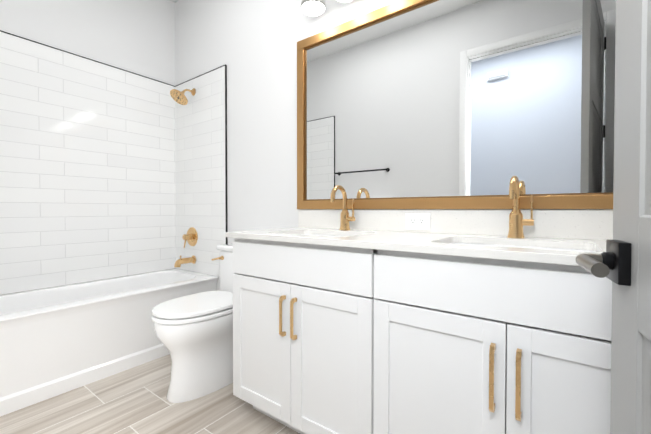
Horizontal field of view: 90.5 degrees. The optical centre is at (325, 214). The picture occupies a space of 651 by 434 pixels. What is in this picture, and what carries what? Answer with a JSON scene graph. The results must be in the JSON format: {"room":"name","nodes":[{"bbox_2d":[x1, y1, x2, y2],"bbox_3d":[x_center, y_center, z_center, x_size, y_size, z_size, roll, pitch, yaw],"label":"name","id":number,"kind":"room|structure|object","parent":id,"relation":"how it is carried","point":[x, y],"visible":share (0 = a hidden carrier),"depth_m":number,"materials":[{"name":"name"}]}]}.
{"room":"bathroom","nodes":[
{"label":"bathroom","id":0,"kind":"room"},
{"bbox_2d":[0,0,175,290],"bbox_3d":[-1.919,-0.448,2.260,0.115,2.890,1.745,1,1,36],"label":"wall","id":1,"kind":"structure","parent":0,"point":[136,36],"depth_m":2.48,"materials":[{"name":"white paint"}]},
{"bbox_2d":[0,32,175,294],"bbox_3d":[-1.834,-0.320,2.270,0.012,1.635,1.629,1,1,36],"label":"wall tile","id":2,"kind":"structure","parent":1,"relation":"attached to","point":[87,173],"depth_m":2.33,"materials":[{"name":"white tile"}]},
{"bbox_2d":[0,30,227,243],"bbox_3d":[-1.540,-0.071,2.058,0.742,2.141,1.630,1,1,36],"label":"trim","id":3,"kind":"structure","parent":1,"relation":"attached to","point":[225,65],"depth_m":2.48,"materials":[{"name":"black"}]},
{"bbox_2d":[0,354,299,433],"bbox_3d":[-0.480,1.072,0.541,4.495,0.100,3.080,1,1,36],"label":"floor","id":4,"kind":"structure","parent":0,"point":[133,400],"depth_m":1.64,"materials":[{"name":"beige tile"}]},
{"bbox_2d":[0,268,218,415],"bbox_3d":[-1.583,0.751,2.101,0.632,0.497,1.626,1,1,36],"label":"bathtub","id":5,"kind":"object","parent":4,"relation":"on","point":[57,340],"visible":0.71,"depth_m":1.93,"materials":[{"name":"white ceramic"}]},
{"bbox_2d":[151,243,234,402],"bbox_3d":[-0.671,0.608,1.973,0.484,0.786,0.742,1,1,36],"label":"toilet","id":6,"kind":"object","parent":4,"relation":"on","point":[194,333],"visible":0.6,"depth_m":1.76,"materials":[{"name":"white ceramic"}]},
{"bbox_2d":[225,236,611,433],"bbox_3d":[0.358,0.564,1.327,1.678,0.893,0.574,1,1,36],"label":"bathroom vanity","id":7,"kind":"object","parent":4,"relation":"on","point":[346,321],"depth_m":1.06,"materials":[{"name":"white paint"}]},
{"bbox_2d":[225,228,605,259],"bbox_3d":[0.354,0.105,1.327,1.692,0.025,0.568,1,1,36],"label":"countertop","id":8,"kind":"structure","parent":7,"relation":"on","point":[390,239],"depth_m":1.21,"materials":[{"name":"white stone"}]},
{"bbox_2d":[305,232,360,235],"bbox_3d":[-0.018,0.181,1.577,0.500,0.157,0.360,1,1,36],"label":"sink","id":9,"kind":"object","parent":8,"relation":"in","point":[306,233],"depth_m":1.72,"materials":[{"name":"white ceramic"}]},
{"bbox_2d":[329,185,356,231],"bbox_3d":[0.088,-0.034,1.709,0.090,0.242,0.158,1,1,36],"label":"faucet","id":10,"kind":"object","parent":8,"relation":"on","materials":[{"name":"gold metal"}]},
{"bbox_2d":[505,176,532,239],"bbox_3d":[0.739,-0.027,1.231,0.090,0.242,0.158,1,1,36],"label":"faucet","id":11,"kind":"object","parent":8,"relation":"on","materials":[{"name":"gold metal"}]},
{"bbox_2d":[441,236,596,251],"bbox_3d":[0.631,0.188,1.101,0.500,0.157,0.360,1,1,36],"label":"sink","id":12,"kind":"object","parent":8,"relation":"in","point":[512,243],"depth_m":1.21,"materials":[{"name":"white ceramic"}]},
{"bbox_2d":[175,0,612,290],"bbox_3d":[-0.041,-0.445,2.035,3.410,2.890,0.115,1,1,36],"label":"wall","id":13,"kind":"structure","parent":0,"point":[251,45],"depth_m":2.28,"materials":[{"name":"white paint"}]},
{"bbox_2d":[175,66,225,276],"bbox_3d":[-1.059,-0.077,2.709,0.723,2.134,0.012,1,1,36],"label":"wall tile","id":14,"kind":"structure","parent":13,"relation":"attached to","point":[200,155],"depth_m":2.67,"materials":[{"name":"white tile"}]},
{"bbox_2d":[170,88,195,104],"bbox_3d":[-1.172,-0.983,2.650,0.150,0.160,0.195,1,1,36],"label":"shower head","id":15,"kind":"object","parent":14,"relation":"attached to","point":[178,96],"visible":1,"depth_m":2.62},
{"bbox_2d":[174,255,195,266],"bbox_3d":[-1.176,0.386,2.689,0.072,0.090,0.168,1,1,36],"label":"tub spout","id":16,"kind":"object","parent":14,"relation":"attached to","point":[180,261],"visible":1,"depth_m":2.67,"materials":[{"name":"gold metal"}]},
{"bbox_2d":[182,227,197,247],"bbox_3d":[-1.165,0.198,2.736,0.164,0.175,0.076,1,1,36],"label":"shower valve","id":17,"kind":"object","parent":14,"relation":"attached to","point":[191,236],"visible":1,"depth_m":2.73,"materials":[{"name":"gold metal"}]},
{"bbox_2d":[301,0,351,15],"bbox_3d":[0.116,-1.315,1.720,0.600,0.330,0.184,1,1,36],"label":"sconce","id":18,"kind":"object","parent":13,"relation":"attached to","point":[312,7],"visible":1,"depth_m":1.80,"materials":[{"name":"white glass"}]},
{"bbox_2d":[297,208,612,239],"bbox_3d":[0.516,0.034,1.547,1.692,0.112,0.020,1,1,36],"label":"backsplash","id":19,"kind":"structure","parent":13,"relation":"attached to","point":[571,224],"depth_m":1.43,"materials":[{"name":"white stone"}]},
{"bbox_2d":[405,213,430,229],"bbox_3d":[0.450,0.035,1.578,0.127,0.082,0.008,1,1,36],"label":"outlet plate","id":20,"kind":"object","parent":19,"relation":"attached to","point":[413,221],"depth_m":1.57,"materials":[{"name":"white plastic"}]},
{"bbox_2d":[297,0,615,208],"bbox_3d":[0.509,-0.548,1.537,1.690,1.046,0.030,1,1,36],"label":"mirror","id":21,"kind":"object","parent":13,"relation":"attached to","point":[440,104],"visible":0.96,"depth_m":1.47,"materials":[{"name":"clear mirror"}]},
{"bbox_3d":[-0.259,-0.213,0.034,1.085,2.486,0.151,1,1,36],"label":"door frame","id":22,"kind":"structure","parent":0,"visible":0},
{"bbox_2d":[575,0,650,433],"bbox_3d":[0.339,-0.182,0.228,0.232,2.393,0.913,1,1,36],"label":"door","id":23,"kind":"structure","parent":22,"relation":"attached to","point":[622,263],"depth_m":0.54,"materials":[{"name":"grey"}]}
]}

